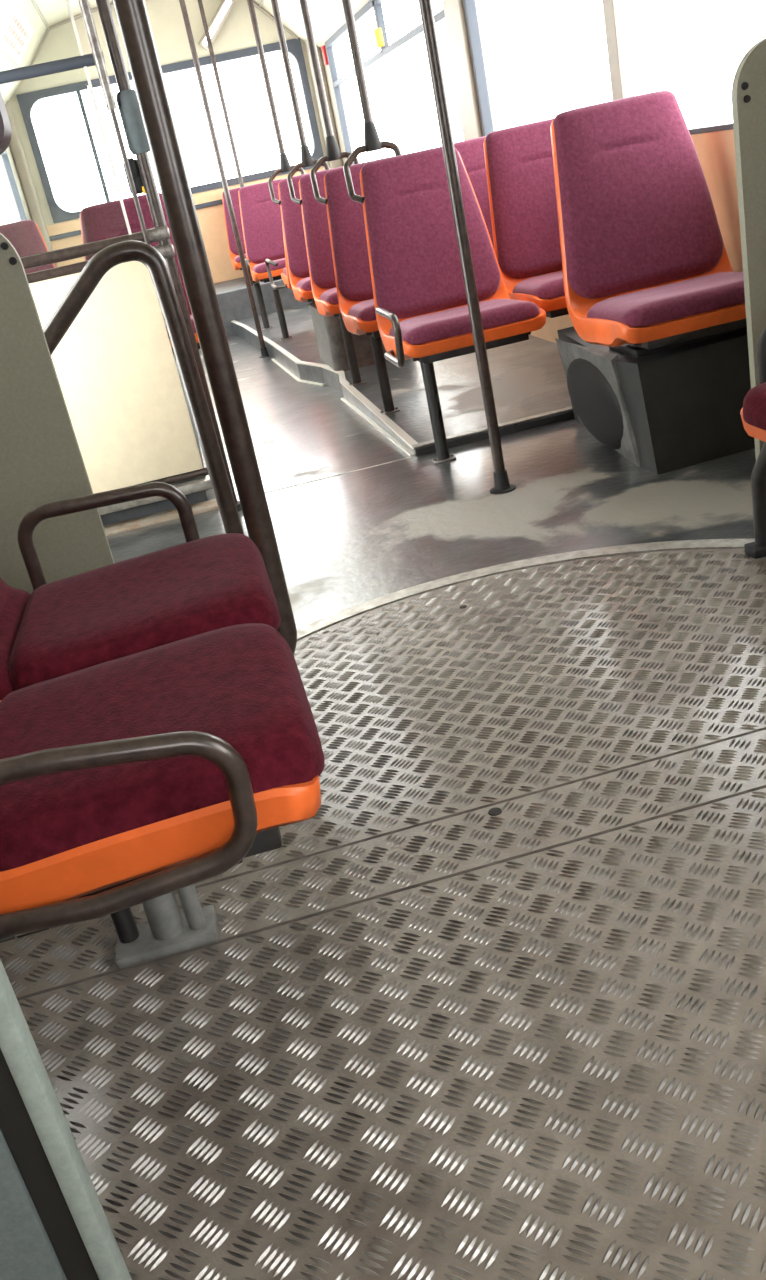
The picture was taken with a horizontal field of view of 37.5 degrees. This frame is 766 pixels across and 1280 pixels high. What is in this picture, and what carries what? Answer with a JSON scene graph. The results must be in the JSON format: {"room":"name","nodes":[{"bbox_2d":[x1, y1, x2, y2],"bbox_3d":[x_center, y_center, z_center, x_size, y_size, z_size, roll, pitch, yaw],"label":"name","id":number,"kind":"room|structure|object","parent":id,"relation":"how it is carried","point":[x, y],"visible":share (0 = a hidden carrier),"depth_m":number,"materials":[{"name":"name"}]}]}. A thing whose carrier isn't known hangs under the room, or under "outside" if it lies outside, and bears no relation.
{"room":"vehicle interior","nodes":[
{"label":"vehicle interior","id":0,"kind":"room"},
{"bbox_2d":[0,146,30,220],"bbox_3d":[-1.720,-1.293,3.785,0.050,2.100,11.100,-15,23,-6],"label":"wall","id":1,"kind":"structure","parent":0,"point":[8,150],"depth_m":8.48,"materials":[{"name":"beige plastic"}]},
{"bbox_2d":[1,150,26,220],"bbox_3d":[-2.517,-2.993,7.276,0.042,0.965,2.220,-15,23,-6],"label":"window","id":2,"kind":"structure","parent":1,"relation":"in","point":[5,158],"depth_m":8.28,"materials":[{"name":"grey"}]},
{"bbox_2d":[0,928,51,942],"bbox_3d":[-0.285,-0.638,4.334,2.497,0.060,11.100,-15,23,-6],"label":"floor","id":3,"kind":"structure","parent":0,"point":[51,928],"depth_m":1.81,"materials":[{"name":"black"}]},
{"bbox_2d":[0,0,208,493],"bbox_3d":[-0.993,-1.107,3.188,0.775,1.493,0.060,-15,23,-6],"label":"wall","id":4,"kind":"structure","parent":0,"point":[116,370],"depth_m":3.33,"materials":[{"name":"bare steel tube"},{"name":"cream laminate"}]},
{"bbox_2d":[78,0,149,244],"bbox_3d":[-0.815,-1.800,2.925,0.033,1.530,0.032,-15,23,-6],"label":"pole","id":5,"kind":"object","parent":4,"relation":"attached to","point":[84,5],"visible":0.87,"depth_m":3.05,"materials":[{"name":"metal"}]},
{"bbox_2d":[9,0,328,225],"bbox_3d":[-1.608,-3.853,8.906,2.597,2.700,0.050,-15,23,-6],"label":"wall","id":6,"kind":"structure","parent":0,"point":[166,19],"depth_m":8.59,"materials":[{"name":"beige plastic"}]},
{"bbox_2d":[5,101,57,266],"bbox_3d":[-2.715,-3.346,8.802,0.090,1.625,0.080,-15,23,-6],"label":"trim","id":7,"kind":"structure","parent":6,"relation":"attached to","point":[15,145],"depth_m":8.68,"materials":[{"name":"beige plastic"}]},
{"bbox_2d":[0,0,264,67],"bbox_3d":[-1.121,-3.283,5.100,1.871,0.304,7.490,-15,23,-6],"label":"trim","id":8,"kind":"structure","parent":6,"relation":"attached to","point":[2,52],"depth_m":7.66,"materials":[{"name":"white plastic"}]},
{"bbox_2d":[49,199,222,240],"bbox_3d":[-1.518,-3.460,9.024,2.497,0.035,0.022,-15,23,-6],"label":"trim","id":9,"kind":"structure","parent":6,"relation":"attached to","point":[217,202],"depth_m":8.92,"materials":[{"name":"grey rubber"}]},
{"bbox_2d":[30,0,297,64],"bbox_3d":[-1.708,-4.612,8.543,2.109,0.477,0.022,-15,23,-6],"label":"trim","id":10,"kind":"structure","parent":6,"relation":"attached to","point":[256,5],"depth_m":8.42,"materials":[{"name":"beige plastic"}]},
{"bbox_2d":[16,38,323,222],"bbox_3d":[-1.623,-3.986,8.835,2.210,0.930,0.060,-15,23,-6],"label":"window","id":11,"kind":"structure","parent":6,"relation":"in","point":[26,101],"depth_m":8.74,"materials":[{"name":"grey rubber"}]},
{"bbox_2d":[46,165,329,283],"bbox_3d":[-1.473,-3.240,9.136,2.497,0.695,0.012,-15,23,-6],"label":"wall panel","id":12,"kind":"object","parent":6,"relation":"attached to","point":[211,219],"visible":0.15,"depth_m":9.09,"materials":[{"name":"beige plastic"}]},
{"bbox_2d":[198,0,234,50],"bbox_3d":[-1.259,-4.667,8.528,0.343,0.339,0.120,-15,23,-6],"label":"ceiling light","id":13,"kind":"object","parent":6,"relation":"attached to","point":[225,7],"visible":1,"depth_m":8.50,"materials":[{"name":"white plastic"}]},
{"bbox_2d":[305,40,342,168],"bbox_3d":[-0.402,-3.944,9.038,0.102,1.625,0.100,-15,23,-6],"label":"trim","id":14,"kind":"structure","parent":6,"relation":"attached to","point":[336,163],"depth_m":8.87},
{"bbox_2d":[0,0,369,103],"bbox_3d":[-0.713,-2.630,3.477,2.497,0.640,11.100,-15,23,-6],"label":"ceiling","id":15,"kind":"structure","parent":0,"point":[327,16],"depth_m":7.91,"materials":[{"name":"white plastic"}]},
{"bbox_2d":[0,91,11,154],"bbox_3d":[-0.437,-0.980,0.618,0.043,1.340,0.050,-15,23,-6],"label":"grip","id":16,"kind":"object","parent":15,"relation":"hanging from","point":[5,126],"visible":1,"depth_m":0.87,"materials":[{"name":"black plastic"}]},
{"bbox_2d":[0,3,33,62],"bbox_3d":[-2.391,-3.954,7.368,0.164,0.177,1.200,-15,23,-6],"label":"sticker","id":17,"kind":"object","parent":15,"relation":"attached to","point":[15,36],"visible":1,"depth_m":7.30,"materials":[{"name":"white paper"}]},
{"bbox_2d":[214,277,311,335],"bbox_3d":[-1.271,-2.588,8.836,2.497,0.325,1.100,-15,23,-6],"label":"step","id":18,"kind":"structure","parent":0,"point":[232,295],"depth_m":8.35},
{"bbox_2d":[198,0,259,281],"bbox_3d":[-1.110,-3.681,8.175,0.076,2.095,0.076,-15,23,-6],"label":"pole","id":19,"kind":"object","parent":18,"relation":"on","point":[200,3],"visible":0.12,"depth_m":8.06,"materials":[{"name":"black metal"}]},
{"bbox_2d":[222,184,253,269],"bbox_3d":[-1.002,-3.189,8.809,0.452,0.674,0.574,-15,23,-6],"label":"seat","id":20,"kind":"object","parent":18,"relation":"on","point":[233,251],"visible":0.28,"depth_m":8.88,"materials":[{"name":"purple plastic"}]},
{"bbox_2d":[233,254,246,262],"bbox_3d":[-0.950,-3.005,8.767,0.432,0.054,0.330,-15,23,-6],"label":"seat cushion","id":21,"kind":"object","parent":20,"relation":"on","point":[236,260],"depth_m":8.61,"materials":[{"name":"purple fabric"}]},
{"bbox_2d":[0,334,755,940],"bbox_3d":[-0.564,-1.210,5.555,2.497,0.071,8.353,-15,23,-6],"label":"floor","id":22,"kind":"structure","parent":0,"point":[345,541],"depth_m":3.15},
{"bbox_2d":[0,233,114,593],"bbox_3d":[-0.910,-0.264,2.196,0.660,0.965,0.027,-15,23,-6],"label":"end panel","id":23,"kind":"object","parent":22,"relation":"on","point":[41,460],"visible":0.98,"depth_m":2.20,"materials":[{"name":"grey plastic"}]},
{"bbox_2d":[43,240,243,534],"bbox_3d":[-0.570,-0.374,2.412,0.462,0.865,0.039,-15,23,-6],"label":"rail","id":24,"kind":"object","parent":22,"relation":"on","point":[115,254],"visible":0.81,"depth_m":2.31,"materials":[{"name":"black metal"}]},
{"bbox_2d":[98,361,218,535],"bbox_3d":[-1.118,-0.698,4.172,0.890,0.305,1.440,-15,23,-6],"label":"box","id":25,"kind":"object","parent":22,"relation":"on","point":[126,516],"visible":0.17,"depth_m":3.65,"materials":[{"name":"grey paint"}]},
{"bbox_2d":[0,220,55,273],"bbox_3d":[-1.459,-1.274,4.432,0.468,0.664,0.574,-15,23,-6],"label":"seat","id":26,"kind":"object","parent":25,"relation":"on","point":[26,237],"visible":0.09,"depth_m":4.52,"materials":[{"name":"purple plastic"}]},
{"bbox_2d":[80,192,200,354],"bbox_3d":[-0.955,-1.405,4.485,0.480,0.664,0.574,-15,23,-6],"label":"seat","id":27,"kind":"object","parent":25,"relation":"on","point":[102,221],"visible":0.05,"depth_m":4.55,"materials":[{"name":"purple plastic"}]},
{"bbox_2d":[165,315,196,338],"bbox_3d":[-0.901,-1.218,4.445,0.460,0.054,0.330,-15,23,-6],"label":"seat cushion","id":28,"kind":"object","parent":27,"relation":"on","point":[195,332],"depth_m":4.32,"materials":[{"name":"purple fabric"}]},
{"bbox_2d":[95,0,241,510],"bbox_3d":[-0.697,-1.462,3.113,0.068,2.330,0.068,-15,23,-6],"label":"pole","id":29,"kind":"object","parent":22,"relation":"on","point":[126,98],"visible":0.7,"depth_m":3.13,"materials":[{"name":"grey metal"}]},
{"bbox_2d":[123,158,145,193],"bbox_3d":[-0.702,-1.321,3.212,0.057,0.098,0.064,-15,23,-6],"label":"ticket machine","id":30,"kind":"object","parent":29,"relation":"attached to","point":[133,164],"visible":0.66,"depth_m":3.19,"materials":[{"name":"black plastic"}]},
{"bbox_2d":[179,0,268,357],"bbox_3d":[-0.966,-2.849,6.561,0.076,2.400,0.076,-15,23,-6],"label":"pole","id":31,"kind":"object","parent":22,"relation":"on","point":[264,353],"visible":0.94,"depth_m":6.60,"materials":[{"name":"black metal"}]},
{"bbox_2d":[271,358,414,455],"bbox_3d":[-0.249,-1.169,5.301,0.093,0.078,3.373,-16,23,-8],"label":"trim","id":32,"kind":"structure","parent":22,"relation":"on","point":[404,448],"depth_m":4.58,"materials":[{"name":"white metal"}]},
{"bbox_2d":[0,730,765,999],"bbox_3d":[0.235,0.266,1.650,2.497,0.015,0.140,-15,23,-6],"label":"floor plate","id":33,"kind":"object","parent":22,"relation":"on","point":[59,957],"visible":0.87,"depth_m":1.62,"materials":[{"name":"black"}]},
{"bbox_2d":[0,623,324,967],"bbox_3d":[-0.377,0.085,1.191,0.586,0.909,0.476,-15,23,-6],"label":"seat","id":34,"kind":"object","parent":33,"relation":"on","point":[143,777],"visible":1,"depth_m":1.06,"materials":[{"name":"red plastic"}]},
{"bbox_2d":[0,482,280,701],"bbox_3d":[-0.489,-0.211,1.521,0.586,0.587,0.432,-15,23,-6],"label":"seat","id":35,"kind":"object","parent":34,"relation":"attached to","point":[196,586],"visible":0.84,"depth_m":1.55,"materials":[{"name":"red fabric"}]},
{"bbox_2d":[0,578,30,699],"bbox_3d":[-0.648,-0.196,1.480,0.206,0.522,0.398,-15,23,-6],"label":"cushion","id":36,"kind":"object","parent":35,"relation":"on","point":[15,604],"depth_m":1.54,"materials":[{"name":"fabric"}]},
{"bbox_2d":[8,533,280,690],"bbox_3d":[-0.344,-0.051,1.599,0.372,0.061,0.402,-15,23,-6],"label":"seat cushion","id":37,"kind":"object","parent":35,"relation":"on","point":[196,586],"depth_m":1.52,"materials":[{"name":"red fabric"}]},
{"bbox_2d":[15,539,754,938],"bbox_3d":[0.262,0.029,2.184,1.852,0.013,0.995,-15,23,-6],"label":"trim","id":38,"kind":"structure","parent":22,"relation":"on","point":[343,615],"depth_m":2.57,"materials":[{"name":"metal"}]},
{"bbox_2d":[18,788,765,1279],"bbox_3d":[0.495,0.752,0.391,2.497,0.015,2.597,-15,23,-6],"label":"floor plate","id":39,"kind":"object","parent":22,"relation":"on","point":[550,1064],"visible":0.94,"depth_m":1.24,"materials":[{"name":"silver metal"}]},
{"bbox_2d":[0,959,131,1279],"bbox_3d":[-0.591,0.355,0.785,0.676,0.820,0.024,-15,23,-6],"label":"partition panel","id":40,"kind":"object","parent":39,"relation":"on","point":[54,1224],"visible":1,"depth_m":0.87,"materials":[{"name":"grey"}]},
{"bbox_2d":[232,304,571,453],"bbox_3d":[-0.056,-1.572,6.139,1.217,0.115,5.120,-15,23,-6],"label":"platform","id":41,"kind":"object","parent":22,"relation":"on","point":[528,377],"visible":0.47,"depth_m":4.64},
{"bbox_2d":[238,179,285,329],"bbox_3d":[-0.690,-2.548,7.435,0.492,0.884,0.622,-15,23,-6],"label":"seat","id":42,"kind":"object","parent":41,"relation":"on","point":[261,219],"visible":0.59,"depth_m":7.49,"materials":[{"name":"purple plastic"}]},
{"bbox_2d":[239,179,284,263],"bbox_3d":[-0.746,-2.801,7.541,0.426,0.488,0.169,-15,23,-6],"label":"cushion","id":43,"kind":"object","parent":42,"relation":"on","point":[261,219],"depth_m":7.50,"materials":[{"name":"purple fabric"}]},
{"bbox_2d":[252,258,285,272],"bbox_3d":[-0.643,-2.473,7.377,0.432,0.054,0.330,-15,23,-6],"label":"seat cushion","id":44,"kind":"object","parent":42,"relation":"on","point":[259,268],"depth_m":7.22,"materials":[{"name":"fabric"}]},
{"bbox_2d":[265,175,298,340],"bbox_3d":[-0.400,-2.197,6.473,0.537,0.884,0.591,-15,23,-6],"label":"seat","id":45,"kind":"object","parent":41,"relation":"on","point":[285,275],"visible":0.2,"depth_m":6.72,"materials":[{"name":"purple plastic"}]},
{"bbox_2d":[231,320,417,448],"bbox_3d":[-0.449,-1.526,6.080,0.152,0.008,5.130,-16,23,-9],"label":"trim","id":46,"kind":"structure","parent":41,"relation":"on","point":[393,426],"depth_m":4.86,"materials":[{"name":"white metal"}]},
{"bbox_2d":[287,159,365,385],"bbox_3d":[-0.096,-1.655,4.996,0.452,0.936,0.601,-15,23,-6],"label":"seat","id":47,"kind":"object","parent":41,"relation":"on","point":[314,213],"visible":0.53,"depth_m":5.03,"materials":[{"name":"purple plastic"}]},
{"bbox_2d":[271,0,313,167],"bbox_3d":[-0.471,-2.762,4.808,0.058,1.397,0.058,-15,23,-6],"label":"pole","id":48,"kind":"object","parent":47,"relation":"on","point":[306,158],"visible":1,"depth_m":4.94,"materials":[{"name":"grey metal"}]},
{"bbox_2d":[300,164,353,288],"bbox_3d":[-0.160,-1.866,5.076,0.426,0.488,0.169,-15,23,-6],"label":"cushion","id":49,"kind":"object","parent":47,"relation":"on","point":[314,213],"depth_m":5.03,"materials":[{"name":"purple fabric"}]},
{"bbox_2d":[319,287,338,303],"bbox_3d":[-0.057,-1.538,4.911,0.432,0.054,0.330,-15,23,-6],"label":"seat cushion","id":50,"kind":"object","parent":47,"relation":"on","point":[330,296],"depth_m":4.79,"materials":[{"name":"purple fabric"}]},
{"bbox_2d":[309,303,387,370],"bbox_3d":[-0.116,-1.555,5.620,0.395,0.279,0.600,-15,23,-6],"label":"box","id":51,"kind":"object","parent":41,"relation":"on","point":[328,331],"visible":0.37,"depth_m":5.37,"materials":[{"name":"grey metal"}]},
{"bbox_2d":[268,166,332,303],"bbox_3d":[-0.289,-2.084,5.707,0.452,0.638,0.601,-15,23,-6],"label":"seat","id":52,"kind":"object","parent":51,"relation":"on","point":[291,212],"visible":0.41,"depth_m":5.80,"materials":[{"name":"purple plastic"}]},
{"bbox_2d":[247,0,290,172],"bbox_3d":[-0.635,-3.058,5.577,0.058,1.397,0.058,-15,23,-6],"label":"pole","id":53,"kind":"object","parent":52,"relation":"on","point":[285,166],"visible":0.98,"depth_m":5.69,"materials":[{"name":"grey metal"}]},
{"bbox_2d":[296,277,311,290],"bbox_3d":[-0.221,-1.834,5.680,0.432,0.054,0.330,-15,23,-6],"label":"seat cushion","id":54,"kind":"object","parent":52,"relation":"on","point":[304,284],"depth_m":5.54,"materials":[{"name":"purple fabric"}]},
{"bbox_2d":[279,168,332,277],"bbox_3d":[-0.324,-2.162,5.845,0.426,0.488,0.169,-15,23,-6],"label":"cushion","id":55,"kind":"object","parent":52,"relation":"on","point":[291,212],"depth_m":5.80,"materials":[{"name":"fabric"}]},
{"bbox_2d":[310,152,399,414],"bbox_3d":[0.052,-1.387,4.300,0.452,0.936,0.601,-15,23,-6],"label":"seat","id":56,"kind":"object","parent":41,"relation":"on","point":[346,222],"visible":0.44,"depth_m":4.33,"materials":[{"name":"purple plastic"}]},
{"bbox_2d":[299,0,340,161],"bbox_3d":[-0.323,-2.495,4.112,0.058,1.397,0.058,-15,23,-6],"label":"pole","id":57,"kind":"object","parent":56,"relation":"on","point":[333,152],"visible":1,"depth_m":4.27,"materials":[{"name":"grey metal"}]},
{"bbox_2d":[325,156,393,300],"bbox_3d":[-0.011,-1.599,4.380,0.426,0.488,0.169,-15,23,-6],"label":"cushion","id":58,"kind":"object","parent":56,"relation":"on","point":[346,222],"depth_m":4.34,"materials":[{"name":"purple fabric"}]},
{"bbox_2d":[348,299,376,320],"bbox_3d":[0.092,-1.271,4.215,0.432,0.054,0.330,-15,23,-6],"label":"seat cushion","id":59,"kind":"object","parent":56,"relation":"on","point":[364,310],"depth_m":4.09,"materials":[{"name":"purple fabric"}]},
{"bbox_2d":[412,406,573,455],"bbox_3d":[0.558,-0.737,3.782,0.937,0.027,0.019,-15,23,-6],"label":"trim","id":60,"kind":"structure","parent":41,"relation":"attached to","point":[566,415],"depth_m":3.76,"materials":[{"name":"black metal"}]},
{"bbox_2d":[53,549,765,927],"bbox_3d":[0.266,0.038,2.163,1.744,0.015,0.934,-15,23,-6],"label":"floor plate","id":61,"kind":"object","parent":22,"relation":"on","point":[476,694],"visible":0.75,"depth_m":2.04,"materials":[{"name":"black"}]},
{"bbox_2d":[112,0,296,654],"bbox_3d":[-0.395,-0.853,1.543,0.150,2.337,0.044,-19,24,-16],"label":"pole","id":62,"kind":"object","parent":61,"relation":"on","point":[132,15],"visible":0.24,"depth_m":1.69,"materials":[{"name":"black metal"}]},
{"bbox_2d":[740,327,765,558],"bbox_3d":[0.892,-0.511,1.944,0.586,0.909,0.684,-15,23,-6],"label":"seat","id":63,"kind":"object","parent":61,"relation":"on","point":[753,412],"visible":1,"depth_m":2.01,"materials":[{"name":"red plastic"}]},
{"bbox_2d":[743,382,765,430],"bbox_3d":[0.823,-0.398,1.823,0.372,0.061,0.402,-15,23,-6],"label":"seat cushion","id":64,"kind":"object","parent":63,"relation":"on","point":[754,403],"depth_m":1.91,"materials":[{"name":"purple fabric"}]},
{"bbox_2d":[343,141,545,463],"bbox_3d":[0.198,-1.093,3.575,0.487,0.960,0.673,-15,23,-6],"label":"seat","id":65,"kind":"object","parent":22,"relation":"on","point":[420,300],"visible":0.96,"depth_m":3.63,"materials":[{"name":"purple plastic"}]},
{"bbox_2d":[342,0,381,151],"bbox_3d":[-0.164,-2.230,3.417,0.058,1.397,0.058,-15,23,-6],"label":"pole","id":66,"kind":"object","parent":65,"relation":"on","point":[372,141],"visible":1,"depth_m":3.60,"materials":[{"name":"black metal"}]},
{"bbox_2d":[361,146,499,318],"bbox_3d":[0.142,-1.333,3.685,0.426,0.488,0.169,-15,23,-6],"label":"cushion","id":67,"kind":"object","parent":65,"relation":"on","point":[416,269],"depth_m":3.65,"materials":[{"name":"purple fabric"}]},
{"bbox_2d":[389,299,539,343],"bbox_3d":[0.245,-1.004,3.520,0.432,0.054,0.330,-15,23,-6],"label":"seat cushion","id":68,"kind":"object","parent":65,"relation":"on","point":[498,316],"depth_m":3.38,"materials":[{"name":"purple fabric"}]},
{"bbox_2d":[418,0,515,493],"bbox_3d":[0.114,-1.475,2.740,0.076,2.330,0.076,-15,23,-6],"label":"pole","id":69,"kind":"object","parent":22,"relation":"on","point":[501,481],"visible":1,"depth_m":2.92,"materials":[{"name":"black metal"}]},
{"bbox_2d":[555,326,754,474],"bbox_3d":[0.819,-0.780,3.362,0.498,0.322,0.800,-15,23,-6],"label":"box","id":70,"kind":"object","parent":22,"relation":"on","point":[672,407],"visible":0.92,"depth_m":3.03,"materials":[{"name":"black plastic"}]},
{"bbox_2d":[550,90,746,349],"bbox_3d":[0.733,-1.122,2.967,0.488,0.587,0.574,-15,23,-6],"label":"seat","id":71,"kind":"object","parent":70,"relation":"on","point":[646,264],"visible":0.92,"depth_m":3.06,"materials":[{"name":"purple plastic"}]},
{"bbox_2d":[553,90,723,298],"bbox_3d":[0.690,-1.228,3.107,0.461,0.488,0.169,-15,23,-6],"label":"cushion","id":72,"kind":"object","parent":71,"relation":"on","point":[635,208],"depth_m":3.07,"materials":[{"name":"fabric"}]},
{"bbox_2d":[587,272,744,326],"bbox_3d":[0.793,-0.900,2.942,0.468,0.054,0.330,-15,23,-6],"label":"seat cushion","id":73,"kind":"object","parent":71,"relation":"on","point":[719,295],"depth_m":2.80,"materials":[{"name":"fabric"}]},
{"bbox_2d":[731,37,765,460],"bbox_3d":[0.966,-0.762,2.392,0.412,0.985,0.027,-15,23,-6],"label":"end panel","id":74,"kind":"object","parent":22,"relation":"on","point":[748,93],"visible":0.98,"depth_m":2.28,"materials":[{"name":"grey laminate"}]},
{"bbox_2d":[321,0,495,165],"bbox_3d":[0.732,-1.931,4.045,0.050,2.100,11.100,-15,23,-6],"label":"wall","id":75,"kind":"structure","parent":0,"point":[326,67],"depth_m":8.67,"materials":[{"name":"white plastic"}]},
{"bbox_2d":[321,45,328,64],"bbox_3d":[-0.436,-4.425,8.529,0.032,0.130,0.060,-15,23,-6],"label":"hammer","id":76,"kind":"object","parent":75,"relation":"attached to","point":[323,48],"visible":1,"depth_m":8.51,"materials":[{"name":"red plastic"}]},
{"bbox_2d":[325,0,444,164],"bbox_3d":[0.015,-3.416,6.997,0.042,0.965,3.590,-15,23,-6],"label":"window","id":77,"kind":"structure","parent":75,"relation":"in","point":[376,5],"depth_m":7.11,"materials":[{"name":"grey metal"}]},
{"bbox_2d":[374,28,383,47],"bbox_3d":[-0.024,-3.570,6.684,0.040,0.100,0.060,-15,23,-6],"label":"sticker","id":78,"kind":"object","parent":77,"relation":"attached to","point":[378,35],"visible":1,"depth_m":6.66,"materials":[{"name":"yellow paper"}]},
{"bbox_2d":[333,1,444,86],"bbox_3d":[-0.047,-3.705,6.873,0.042,0.303,3.570,-15,23,-6],"label":"window pane","id":79,"kind":"object","parent":77,"relation":"attached to","point":[439,17],"depth_m":6.70,"materials":[{"name":"clear glass"}]},
{"bbox_2d":[443,0,482,140],"bbox_3d":[0.359,-2.729,5.210,0.032,1.020,0.280,-15,23,-6],"label":"trim","id":80,"kind":"structure","parent":75,"relation":"attached to","point":[455,18],"depth_m":5.21,"materials":[{"name":"beige plastic"}]},
{"bbox_2d":[463,0,732,136],"bbox_3d":[0.675,-2.184,3.805,0.042,0.965,2.780,-15,23,-6],"label":"window frame","id":81,"kind":"structure","parent":75,"relation":"in","point":[614,11],"depth_m":3.66,"materials":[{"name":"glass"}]},
{"bbox_2d":[530,129,742,343],"bbox_3d":[0.426,-2.143,6.106,0.010,0.802,7.040,-15,23,-6],"label":"wall panel","id":82,"kind":"object","parent":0,"point":[715,151],"depth_m":3.20,"materials":[{"name":"plastic"}]},
{"bbox_2d":[440,136,493,247],"bbox_3d":[0.478,-1.682,4.456,0.478,0.587,0.574,-15,23,-6],"label":"seat","id":83,"kind":"object","parent":82,"relation":"attached to","point":[471,151],"visible":0.05,"depth_m":4.54,"materials":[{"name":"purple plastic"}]},
{"bbox_2d":[483,118,568,317],"bbox_3d":[0.617,-1.440,3.793,0.468,0.587,0.574,-15,23,-6],"label":"seat","id":84,"kind":"object","parent":82,"relation":"attached to","point":[518,159],"visible":0.45,"depth_m":3.88,"materials":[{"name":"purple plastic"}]},
{"bbox_2d":[512,271,564,298],"bbox_3d":[0.670,-1.215,3.767,0.432,0.054,0.330,-15,23,-6],"label":"seat cushion","id":85,"kind":"object","parent":84,"relation":"on","point":[551,285],"depth_m":3.66,"materials":[{"name":"purple fabric"}]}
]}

